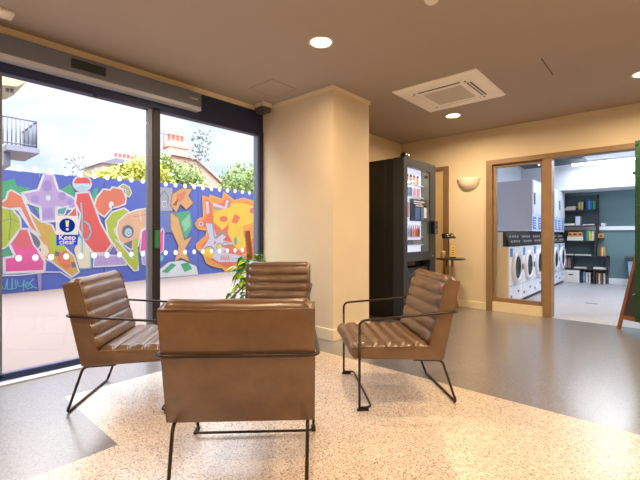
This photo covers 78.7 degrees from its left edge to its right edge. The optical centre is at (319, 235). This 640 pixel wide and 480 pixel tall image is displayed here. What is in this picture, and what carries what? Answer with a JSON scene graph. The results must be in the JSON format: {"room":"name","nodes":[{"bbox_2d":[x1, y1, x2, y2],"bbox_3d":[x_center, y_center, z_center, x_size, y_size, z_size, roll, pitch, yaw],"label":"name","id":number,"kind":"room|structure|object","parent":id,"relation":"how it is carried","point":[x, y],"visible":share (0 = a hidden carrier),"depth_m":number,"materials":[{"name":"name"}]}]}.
{"room":"lobby waiting area","nodes":[
{"label":"lobby waiting area","id":0,"kind":"room"},
{"bbox_2d":[0,62,262,135],"bbox_3d":[-2.290,-1.425,3.347,0.130,0.310,4.562,0,0,42],"label":"header","id":1,"kind":"structure","parent":0,"point":[214,112],"depth_m":4.08,"materials":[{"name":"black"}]},
{"bbox_2d":[0,72,152,378],"bbox_3d":[-2.122,-0.071,3.491,0.050,2.418,1.242,0,0,42],"label":"door","id":2,"kind":"structure","parent":1,"relation":"attached to","point":[149,112],"depth_m":3.89,"materials":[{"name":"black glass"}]},
{"bbox_2d":[56,215,77,244],"bbox_3d":[-2.199,-0.042,3.393,0.002,0.257,0.170,0,0,42],"label":"sign","id":3,"kind":"object","parent":2,"relation":"attached to","point":[66,226],"visible":1,"depth_m":3.39,"materials":[{"name":"white plastic"}]},
{"bbox_2d":[0,33,200,112],"bbox_3d":[-2.487,-1.442,2.952,0.120,0.185,3.510,0,0,42],"label":"operator","id":4,"kind":"object","parent":1,"relation":"attached to","point":[13,50],"visible":1,"depth_m":3.42,"materials":[{"name":"grey metal"}]},
{"bbox_2d":[263,89,368,328],"bbox_3d":[-0.113,-0.240,4.924,1.290,2.780,0.686,0,0,42],"label":"wall column","id":5,"kind":"structure","parent":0,"point":[316,147],"depth_m":4.51,"materials":[{"name":"beige paint"}]},
{"bbox_2d":[271,85,370,108],"bbox_3d":[-0.071,-1.610,4.885,1.205,0.040,0.714,0,0,42],"label":"trim","id":6,"kind":"structure","parent":5,"relation":"attached to","point":[330,87],"depth_m":4.49,"materials":[{"name":"beige paint"}]},
{"bbox_2d":[315,321,370,340],"bbox_3d":[-0.071,1.087,4.883,1.208,0.125,0.717,0,0,42],"label":"baseboard","id":7,"kind":"structure","parent":5,"relation":"attached to","point":[322,333],"depth_m":4.28,"materials":[{"name":"beige paint"}]},
{"bbox_2d":[0,307,639,479],"bbox_3d":[0.915,1.150,1.595,7.150,0.001,8.800,0,0,42],"label":"floor","id":8,"kind":"structure","parent":0,"point":[538,398],"depth_m":2.40,"materials":[{"name":"beige stone"}]},
{"bbox_2d":[0,362,79,381],"bbox_3d":[-2.270,1.135,3.385,0.150,0.030,4.445,0,0,42],"label":"trim","id":9,"kind":"structure","parent":8,"relation":"on","point":[77,363],"depth_m":3.21,"materials":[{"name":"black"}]},
{"bbox_2d":[153,107,262,324],"bbox_3d":[-1.246,-0.080,4.507,0.110,2.460,1.440,0,0,42],"label":"window","id":10,"kind":"structure","parent":9,"relation":"on","point":[258,140],"depth_m":3.98,"materials":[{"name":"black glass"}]},
{"bbox_2d":[155,230,159,247],"bbox_3d":[-1.652,0.040,3.956,0.015,0.180,0.050,0,0,42],"label":"button","id":11,"kind":"object","parent":10,"relation":"attached to","point":[157,232],"visible":1,"depth_m":3.95,"materials":[{"name":"green plastic"}]},
{"bbox_2d":[0,364,82,386],"bbox_3d":[-2.177,1.144,3.302,0.100,0.012,4.445,0,0,42],"label":"trim","id":12,"kind":"structure","parent":8,"relation":"on","point":[75,367],"depth_m":3.16,"materials":[{"name":"silver metal"}]},
{"bbox_2d":[62,270,167,413],"bbox_3d":[-1.293,0.713,2.835,0.758,0.874,0.708,0,0,-5],"label":"armchair","id":13,"kind":"object","parent":8,"relation":"on","point":[105,332],"visible":0.77,"depth_m":2.54,"materials":[{"name":"brown leather"}]},
{"bbox_2d":[156,298,319,479],"bbox_3d":[-0.367,0.713,2.010,0.708,0.874,0.758,0,0,-3],"label":"armchair","id":14,"kind":"object","parent":8,"relation":"on","point":[237,359],"visible":1,"depth_m":1.68,"materials":[{"name":"brown leather"}]},
{"bbox_2d":[224,231,265,298],"bbox_3d":[-0.784,0.549,4.444,0.564,1.203,0.570,0,0,42],"label":"climbing plant","id":15,"kind":"object","parent":8,"relation":"on","point":[241,263],"visible":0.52,"depth_m":4.39,"materials":[{"name":"green plant"}]},
{"bbox_2d":[230,262,312,300],"bbox_3d":[-0.441,0.713,3.785,0.708,0.874,0.758,0,0,2],"label":"armchair","id":16,"kind":"object","parent":8,"relation":"on","point":[264,280],"visible":0.4,"depth_m":4.01,"materials":[{"name":"brown leather"}]},
{"bbox_2d":[337,268,459,410],"bbox_3d":[0.542,0.713,2.923,0.758,0.874,0.708,0,0,-5],"label":"armchair","id":17,"kind":"object","parent":8,"relation":"on","point":[422,334],"visible":1,"depth_m":2.66,"materials":[{"name":"brown leather"}]},
{"bbox_2d":[369,156,437,319],"bbox_3d":[1.125,0.050,5.821,0.949,2.200,0.953,0,0,42],"label":"vending machine","id":18,"kind":"object","parent":8,"relation":"on","point":[393,262],"visible":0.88,"depth_m":5.43,"materials":[{"name":"grey metal"}]},
{"bbox_2d":[400,152,408,156],"bbox_3d":[1.142,-1.087,5.305,0.116,0.075,0.124,0,0,42],"label":"security camera","id":19,"kind":"object","parent":18,"relation":"on","point":[404,154],"visible":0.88,"depth_m":5.26,"materials":[{"name":"black plastic"}]},
{"bbox_2d":[407,201,408,216],"bbox_3d":[1.194,-0.356,5.336,0.030,0.212,0.050,0,0,42],"label":"snack packet","id":20,"kind":"object","parent":18,"relation":"in","point":[407,201],"visible":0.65,"depth_m":5.33,"materials":[{"name":"white"}]},
{"bbox_2d":[409,187,412,195],"bbox_3d":[1.260,-0.606,5.411,0.030,0.132,0.052,0,0,42],"label":"snack packet","id":21,"kind":"object","parent":18,"relation":"on","point":[410,188],"visible":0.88,"depth_m":5.39,"materials":[{"name":"white"}]},
{"bbox_2d":[410,198,426,221],"bbox_3d":[1.408,-0.355,5.574,0.020,0.310,0.480,0,0,42],"label":"poster","id":22,"kind":"object","parent":18,"relation":"attached to","point":[418,206],"depth_m":5.55,"materials":[{"name":"paper"}]},
{"bbox_2d":[436,257,465,311],"bbox_3d":[2.004,0.748,5.983,0.440,0.796,0.440,0,0,42],"label":"side table","id":23,"kind":"object","parent":8,"relation":"on","point":[437,258],"visible":0.62,"depth_m":5.91,"materials":[{"name":"black wood"}]},
{"bbox_2d":[440,251,445,257],"bbox_3d":[1.888,0.296,5.987,0.082,0.107,0.081,0,0,42],"label":"paper cup","id":24,"kind":"object","parent":23,"relation":"on","point":[442,252],"visible":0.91,"depth_m":5.96,"materials":[{"name":"beige paper"}]},
{"bbox_2d":[442,236,455,257],"bbox_3d":[2.001,0.185,6.061,0.210,0.330,0.210,0,0,42],"label":"stand","id":25,"kind":"object","parent":23,"relation":"on","point":[442,236],"visible":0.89,"depth_m":6.04,"materials":[{"name":"brown metal"}]},
{"bbox_2d":[450,246,455,257],"bbox_3d":[2.028,0.255,5.957,0.080,0.190,0.040,0,0,-3],"label":"card holder","id":26,"kind":"object","parent":23,"relation":"on","point":[452,247],"visible":0.94,"depth_m":5.95,"materials":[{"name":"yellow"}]},
{"bbox_2d":[616,255,639,328],"bbox_3d":[4.123,0.590,4.537,0.759,1.120,0.776,0,0,-16],"label":"chalkboard","id":27,"kind":"object","parent":8,"relation":"on","point":[627,312],"visible":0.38,"depth_m":4.79,"materials":[{"name":"brown wood"}]},
{"bbox_2d":[632,140,639,321],"bbox_3d":[3.769,0.054,4.076,0.789,2.191,0.400,0,0,42],"label":"wall","id":28,"kind":"structure","parent":8,"relation":"on","point":[636,172],"depth_m":4.29,"materials":[{"name":"green"}]},
{"bbox_2d":[0,0,639,168],"bbox_3d":[2.607,-1.755,3.536,7.600,0.250,14.350,0,0,42],"label":"ceiling","id":29,"kind":"structure","parent":0,"point":[591,48],"depth_m":3.39,"materials":[{"name":"beige paint"}]},
{"bbox_2d":[0,7,14,20],"bbox_3d":[-2.307,-1.605,2.839,0.120,0.050,0.120,0,0,42],"label":"ceiling sensor","id":30,"kind":"object","parent":29,"relation":"attached to","point":[6,14],"visible":1,"depth_m":2.83,"materials":[{"name":"white plastic"}]},
{"bbox_2d":[0,25,254,109],"bbox_3d":[-2.693,-1.603,2.834,0.050,0.055,5.860,0,0,42],"label":"trim","id":31,"kind":"structure","parent":29,"relation":"attached to","point":[4,30],"depth_m":3.65,"materials":[{"name":"beige paint"}]},
{"bbox_2d":[255,101,271,114],"bbox_3d":[-0.705,-1.573,4.838,0.170,0.115,0.144,0,0,42],"label":"detector","id":32,"kind":"object","parent":29,"relation":"attached to","point":[262,108],"visible":1,"depth_m":4.79,"materials":[{"name":"white"}]},
{"bbox_2d":[249,79,297,96],"bbox_3d":[-0.518,-1.633,4.340,0.380,0.013,0.380,0,0,42],"label":"ceiling hatch","id":33,"kind":"object","parent":29,"relation":"attached to","point":[273,88],"visible":1,"depth_m":4.33,"materials":[{"name":"brown"}]},
{"bbox_2d":[308,35,333,48],"bbox_3d":[0.009,-1.625,3.284,0.214,0.011,0.214,0,0,42],"label":"recessed light","id":34,"kind":"object","parent":29,"relation":"in","point":[320,41],"visible":1,"depth_m":3.27,"materials":[{"name":"white plastic"}]},
{"bbox_2d":[311,38,330,46],"bbox_3d":[0.009,-1.626,3.284,0.168,0.006,0.168,0,0,42],"label":"diffuser","id":35,"kind":"object","parent":34,"relation":"attached to","point":[315,42],"depth_m":3.28,"materials":[{"name":"beige"}]},
{"bbox_2d":[424,0,437,5],"bbox_3d":[0.763,-1.607,2.666,0.110,0.045,0.110,0,0,42],"label":"smoke detector","id":36,"kind":"object","parent":29,"relation":"attached to","point":[428,2],"visible":1,"depth_m":2.66,"materials":[{"name":"white plastic"}]},
{"bbox_2d":[392,68,505,111],"bbox_3d":[1.484,-1.611,4.467,0.940,0.038,0.940,0,0,42],"label":"air conditioner","id":37,"kind":"object","parent":29,"relation":"attached to","point":[470,86],"visible":1,"depth_m":4.35,"materials":[{"name":"white plastic"}]},
{"bbox_2d":[423,85,475,104],"bbox_3d":[1.484,-1.596,4.467,0.440,0.010,0.440,0,0,42],"label":"grille","id":38,"kind":"object","parent":37,"relation":"attached to","point":[455,93],"depth_m":4.44,"materials":[{"name":"beige plastic"}]},
{"bbox_2d":[445,113,460,117],"bbox_3d":[1.808,-1.625,5.301,0.214,0.011,0.214,0,0,42],"label":"recessed light","id":39,"kind":"object","parent":29,"relation":"in","point":[451,115],"visible":1,"depth_m":5.29,"materials":[{"name":"beige"}]},
{"bbox_2d":[447,114,458,117],"bbox_3d":[1.808,-1.626,5.301,0.168,0.006,0.168,0,0,42],"label":"diffuser","id":40,"kind":"object","parent":39,"relation":"attached to","point":[448,115],"depth_m":5.29,"materials":[{"name":"beige plastic"}]},
{"bbox_2d":[519,164,540,168],"bbox_3d":[4.987,-1.627,9.179,0.436,0.026,0.561,0,0,42],"label":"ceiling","id":41,"kind":"structure","parent":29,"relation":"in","point":[534,165],"depth_m":9.16,"materials":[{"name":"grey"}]},
{"bbox_2d":[554,157,586,165],"bbox_3d":[5.442,-1.627,8.555,0.650,0.026,0.889,0,0,42],"label":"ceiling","id":42,"kind":"structure","parent":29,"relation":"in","point":[565,161],"depth_m":8.54,"materials":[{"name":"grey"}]},
{"bbox_2d":[571,155,634,165],"bbox_3d":[6.654,-1.597,7.866,2.700,0.085,0.100,0,0,42],"label":"tube light","id":43,"kind":"object","parent":29,"relation":"attached to","point":[632,157],"visible":0.8,"depth_m":8.32,"materials":[{"name":"white paint"}]},
{"bbox_2d":[630,71,639,77],"bbox_3d":[3.254,-1.625,3.918,0.214,0.011,0.214,0,0,42],"label":"recessed light","id":44,"kind":"object","parent":29,"relation":"in","point":[635,74],"visible":1,"depth_m":3.96,"materials":[{"name":"beige"}]},
{"bbox_2d":[369,134,400,161],"bbox_3d":[0.649,-0.240,6.211,0.160,2.780,2.251,0,0,42],"label":"wall","id":45,"kind":"structure","parent":0,"point":[380,148],"depth_m":6.54,"materials":[{"name":"beige paint"}]},
{"bbox_2d":[498,167,529,232],"bbox_3d":[3.837,-0.250,8.489,0.100,2.800,5.110,0,0,42],"label":"wall","id":46,"kind":"structure","parent":0,"point":[505,174],"depth_m":9.04,"materials":[{"name":"white paint"}]},
{"bbox_2d":[401,103,639,302],"bbox_3d":[4.052,-0.240,4.787,7.100,2.780,0.140,0,0,42],"label":"wall","id":47,"kind":"structure","parent":0,"point":[465,154],"depth_m":6.04,"materials":[{"name":"beige paint"}]},
{"bbox_2d":[435,166,448,275],"bbox_3d":[1.789,0.007,6.697,0.878,2.285,0.050,0,0,42],"label":"door","id":48,"kind":"structure","parent":47,"relation":"in","point":[441,173],"depth_m":6.49,"materials":[{"name":"brown wood"}]},
{"bbox_2d":[457,177,480,189],"bbox_3d":[2.320,-0.812,6.141,0.380,0.175,0.137,0,0,42],"label":"wall sconce","id":49,"kind":"object","parent":47,"relation":"attached to","point":[466,183],"visible":1,"depth_m":6.10,"materials":[{"name":"beige glass"}]},
{"bbox_2d":[457,299,485,309],"bbox_3d":[2.347,1.095,6.202,0.590,0.110,0.030,0,0,42],"label":"baseboard","id":50,"kind":"structure","parent":47,"relation":"attached to","point":[461,303],"depth_m":6.14,"materials":[{"name":"beige paint"}]},
{"bbox_2d":[486,143,634,317],"bbox_3d":[3.814,0.005,4.985,3.220,2.290,0.180,0,0,42],"label":"door frame","id":51,"kind":"structure","parent":47,"relation":"in","point":[547,159],"depth_m":5.46,"materials":[{"name":"brown wood"}]},
{"bbox_2d":[492,160,541,316],"bbox_3d":[2.926,0.039,5.768,0.683,2.222,0.130,0,0,42],"label":"window","id":52,"kind":"structure","parent":51,"relation":"attached to","point":[501,304],"depth_m":5.85,"materials":[{"name":"brown wood"}]},
{"bbox_2d":[525,282,639,328],"bbox_3d":[5.592,1.151,6.836,4.720,0.001,5.250,0,0,42],"label":"floor","id":53,"kind":"structure","parent":0,"point":[570,298],"depth_m":6.67,"materials":[{"name":"plastic"}]},
{"bbox_2d":[498,232,523,298],"bbox_3d":[2.998,0.550,6.671,0.780,1.200,0.743,0,0,42],"label":"washing machine","id":54,"kind":"object","parent":53,"relation":"on","point":[510,260],"visible":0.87,"depth_m":6.27,"materials":[{"name":"beige metal"}]},
{"bbox_2d":[518,232,534,299],"bbox_3d":[3.496,0.550,7.232,0.780,1.200,0.743,0,0,42],"label":"washing machine","id":55,"kind":"object","parent":53,"relation":"on","point":[527,248],"visible":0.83,"depth_m":6.96,"materials":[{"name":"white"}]},
{"bbox_2d":[530,233,540,295],"bbox_3d":[3.994,0.550,7.793,0.780,1.200,0.743,0,0,42],"label":"washing machine","id":56,"kind":"object","parent":53,"relation":"on","point":[536,239],"visible":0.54,"depth_m":7.46,"materials":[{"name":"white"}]},
{"bbox_2d":[498,179,540,231],"bbox_3d":[3.923,-0.557,7.751,0.770,0.965,0.740,0,0,42],"label":"dryer","id":57,"kind":"object","parent":56,"relation":"on","point":[519,202],"visible":0.8,"depth_m":7.43,"materials":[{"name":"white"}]},
{"bbox_2d":[554,233,559,285],"bbox_3d":[4.990,0.550,8.914,0.780,1.200,0.743,0,0,42],"label":"washing machine","id":58,"kind":"object","parent":53,"relation":"on","point":[556,250],"visible":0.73,"depth_m":8.74,"materials":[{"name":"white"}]},
{"bbox_2d":[554,189,557,231],"bbox_3d":[4.933,-0.557,8.887,0.770,0.965,0.740,0,0,42],"label":"dryer","id":59,"kind":"object","parent":58,"relation":"on","point":[555,190],"visible":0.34,"depth_m":8.74,"materials":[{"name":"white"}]},
{"bbox_2d":[555,233,566,284],"bbox_3d":[5.489,0.550,9.475,0.780,1.200,0.743,0,0,42],"label":"washing machine","id":60,"kind":"object","parent":53,"relation":"on","point":[561,245],"visible":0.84,"depth_m":9.22,"materials":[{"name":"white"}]},
{"bbox_2d":[558,190,564,231],"bbox_3d":[5.438,-0.557,9.455,0.770,0.965,0.740,0,0,42],"label":"dryer","id":61,"kind":"object","parent":60,"relation":"on","point":[561,195],"visible":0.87,"depth_m":9.18,"materials":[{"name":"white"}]},
{"bbox_2d":[563,269,580,282],"bbox_3d":[6.191,1.000,9.588,0.350,0.300,0.270,0,0,42],"label":"crate","id":62,"kind":"object","parent":53,"relation":"on","point":[571,275],"visible":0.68,"depth_m":9.48,"materials":[{"name":"white plastic"}]},
{"bbox_2d":[559,195,609,283],"bbox_3d":[6.390,0.090,9.435,0.980,2.120,0.295,0,0,42],"label":"bookshelf","id":63,"kind":"object","parent":53,"relation":"on","point":[587,216],"visible":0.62,"depth_m":9.50,"materials":[{"name":"grey wood"}]},
{"bbox_2d":[568,258,570,267],"bbox_3d":[6.178,0.678,9.640,0.060,0.240,0.170,0,0,42],"label":"book","id":64,"kind":"object","parent":63,"relation":"on","point":[569,259],"visible":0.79,"depth_m":9.57,"materials":[{"name":"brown paper"}]},
{"bbox_2d":[567,238,582,240],"bbox_3d":[6.251,0.104,9.535,0.330,0.050,0.200,0,0,42],"label":"book","id":65,"kind":"object","parent":63,"relation":"on","point":[573,239],"visible":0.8,"depth_m":9.45,"materials":[{"name":"white paper"}]},
{"bbox_2d":[575,216,580,224],"bbox_3d":[6.308,-0.347,9.524,0.100,0.220,0.170,0,0,42],"label":"box","id":66,"kind":"object","parent":63,"relation":"on","point":[577,218],"visible":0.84,"depth_m":9.46,"materials":[{"name":"white cardboard"}]},
{"bbox_2d":[574,254,592,255],"bbox_3d":[6.371,0.474,9.429,0.340,0.028,0.200,0,0,42],"label":"book","id":67,"kind":"object","parent":63,"relation":"on","point":[574,254],"visible":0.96,"depth_m":9.33,"materials":[{"name":"white paper"}]},
{"bbox_2d":[583,230,586,240],"bbox_3d":[6.409,-0.002,9.435,0.055,0.260,0.170,0,0,42],"label":"book","id":68,"kind":"object","parent":63,"relation":"on","point":[584,231],"visible":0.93,"depth_m":9.37,"materials":[{"name":"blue paper"}]},
{"bbox_2d":[585,199,588,209],"bbox_3d":[6.443,-0.742,9.405,0.050,0.270,0.170,0,0,42],"label":"book","id":69,"kind":"object","parent":63,"relation":"on","point":[586,200],"visible":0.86,"depth_m":9.34,"materials":[{"name":"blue paper"}]},
{"bbox_2d":[586,231,588,240],"bbox_3d":[6.450,0.008,9.398,0.050,0.240,0.170,0,0,42],"label":"book","id":70,"kind":"object","parent":63,"relation":"on","point":[587,232],"visible":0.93,"depth_m":9.33,"materials":[{"name":"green paper"}]},
{"bbox_2d":[591,231,594,240],"bbox_3d":[6.533,0.018,9.325,0.050,0.220,0.170,0,0,42],"label":"book","id":71,"kind":"object","parent":63,"relation":"on","point":[592,232],"visible":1,"depth_m":9.27,"materials":[{"name":"white paper"}]},
{"bbox_2d":[598,234,604,238],"bbox_3d":[6.676,0.026,9.251,0.107,0.132,0.200,0,0,42],"label":"storage box","id":72,"kind":"object","parent":63,"relation":"on","point":[600,236],"visible":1,"depth_m":9.20,"materials":[{"name":"brown cardboard"}]},
{"bbox_2d":[583,271,585,282],"bbox_3d":[6.406,1.014,9.438,0.050,0.270,0.170,0,0,42],"label":"binder","id":73,"kind":"object","parent":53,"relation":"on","point":[584,272],"visible":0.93,"depth_m":9.37,"materials":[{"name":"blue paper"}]},
{"bbox_2d":[586,272,588,282],"bbox_3d":[6.447,1.019,9.401,0.050,0.260,0.170,0,0,42],"label":"binder","id":74,"kind":"object","parent":53,"relation":"on","point":[587,273],"visible":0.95,"depth_m":9.34,"materials":[{"name":"white paper"}]},
{"bbox_2d":[589,272,591,282],"bbox_3d":[6.488,1.019,9.365,0.045,0.260,0.170,0,0,42],"label":"binder","id":75,"kind":"object","parent":53,"relation":"on","point":[590,273],"visible":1,"depth_m":9.30,"materials":[{"name":"white paper"}]},
{"bbox_2d":[598,273,600,283],"bbox_3d":[6.630,1.024,9.239,0.040,0.250,0.170,0,0,42],"label":"binder","id":76,"kind":"object","parent":53,"relation":"on","point":[599,274],"visible":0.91,"depth_m":9.17,"materials":[{"name":"white paper"}]},
{"bbox_2d":[603,273,605,283],"bbox_3d":[6.697,1.019,9.179,0.035,0.260,0.170,0,0,42],"label":"binder","id":77,"kind":"object","parent":53,"relation":"on","point":[604,274],"visible":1,"depth_m":9.12,"materials":[{"name":"white paper"}]},
{"bbox_2d":[625,255,633,274],"bbox_3d":[7.077,0.805,8.688,0.440,0.690,0.370,0,0,42],"label":"waste bin","id":78,"kind":"object","parent":53,"relation":"on","point":[629,258],"visible":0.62,"depth_m":8.67,"materials":[{"name":"blue"}]},
{"bbox_2d":[530,189,634,278],"bbox_3d":[7.369,-0.250,8.836,4.920,2.800,0.100,0,0,42],"label":"wall","id":79,"kind":"structure","parent":0,"point":[617,207],"depth_m":9.13,"materials":[{"name":"teal paint"}]},
{"bbox_2d":[521,160,634,193],"bbox_3d":[7.053,-1.345,8.481,4.720,0.590,0.850,0,0,42],"label":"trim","id":80,"kind":"structure","parent":79,"relation":"attached to","point":[611,176],"depth_m":8.80,"materials":[{"name":"white paint"}]},
{"bbox_2d":[564,226,634,229],"bbox_3d":[7.604,-0.165,8.521,3.950,0.090,0.060,0,0,42],"label":"trim","id":81,"kind":"structure","parent":79,"relation":"attached to","point":[592,227],"depth_m":9.24,"materials":[{"name":"white paint"}]},
{"bbox_2d":[592,278,628,284],"bbox_3d":[7.654,1.080,8.502,3.850,0.140,0.020,0,0,42],"label":"baseboard","id":82,"kind":"structure","parent":79,"relation":"attached to","point":[619,281],"depth_m":9.11,"materials":[{"name":"white paint"}]},
{"label":"outside","id":83,"kind":"structure","parent":0,"visible":0},
{"bbox_2d":[2,271,245,372],"bbox_3d":[-13.967,1.215,32.474,55.980,0.110,90.000,0,0,42],"label":"pavement","id":84,"kind":"structure","parent":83,"point":[37,330],"depth_m":5.78,"materials":[{"name":"white concrete"}]},
{"bbox_2d":[2,76,39,169],"bbox_3d":[-12.867,-3.350,10.134,7.300,9.000,7.660,0,0,42],"label":"building","id":85,"kind":"structure","parent":84,"relation":"on","point":[10,86],"depth_m":10.40,"materials":[{"name":"grey"}]},
{"bbox_2d":[64,149,97,176],"bbox_3d":[-6.521,-0.596,10.721,0.336,3.493,0.933,0,0,42],"label":"climbing shrub","id":86,"kind":"object","parent":84,"relation":"on","point":[84,166],"visible":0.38,"depth_m":10.61,"materials":[{"name":"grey plant"}]},
{"bbox_2d":[81,153,135,175],"bbox_3d":[-15.852,-2.475,30.337,4.400,7.250,3.700,0,0,42],"label":"house","id":87,"kind":"structure","parent":84,"relation":"on","point":[115,160],"depth_m":28.52,"materials":[{"name":"grey stone"}]},
{"bbox_2d":[2,169,253,293],"bbox_3d":[-4.229,-0.140,10.449,0.129,2.580,19.100,0,0,35],"label":"mural wall","id":88,"kind":"structure","parent":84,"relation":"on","point":[111,213],"depth_m":9.23,"materials":[{"name":"multicoloured paint"}]},
{"bbox_2d":[83,155,174,183],"bbox_3d":[-6.536,-0.860,13.575,1.894,4.068,3.425,0,0,32],"label":"tree","id":89,"kind":"object","parent":84,"relation":"on","point":[133,170],"visible":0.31,"depth_m":13.26,"materials":[{"name":"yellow plant"}]},
{"bbox_2d":[140,133,223,187],"bbox_3d":[-8.807,-2.600,26.184,4.250,7.500,6.850,0,0,42],"label":"house","id":90,"kind":"structure","parent":84,"relation":"on","point":[177,150],"depth_m":23.87,"materials":[{"name":"brick"}]},
{"bbox_2d":[160,153,205,184],"bbox_3d":[-6.083,-1.157,17.105,2.002,4.662,3.062,0,0,42],"label":"tree","id":91,"kind":"object","parent":84,"relation":"on","point":[179,177],"visible":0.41,"depth_m":16.64,"materials":[{"name":"green plant"}]},
{"bbox_2d":[188,128,213,170],"bbox_3d":[-6.785,-2.816,23.246,0.432,7.933,2.276,0,0,42],"label":"climbing shrub","id":92,"kind":"object","parent":84,"relation":"on","point":[202,134],"visible":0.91,"depth_m":22.91,"materials":[{"name":"grey plant"}]},
{"bbox_2d":[192,183,214,187],"bbox_3d":[-4.408,-0.476,16.120,1.208,3.300,2.472,0,0,44],"label":"tree","id":93,"kind":"object","parent":84,"relation":"on","point":[201,185],"visible":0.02,"depth_m":15.57,"materials":[{"name":"green plant"}]},
{"bbox_2d":[217,162,253,192],"bbox_3d":[-3.482,-1.260,20.136,2.735,4.868,3.932,0,0,42],"label":"tree","id":94,"kind":"object","parent":84,"relation":"on","point":[245,182],"visible":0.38,"depth_m":19.03,"materials":[{"name":"green plant"}]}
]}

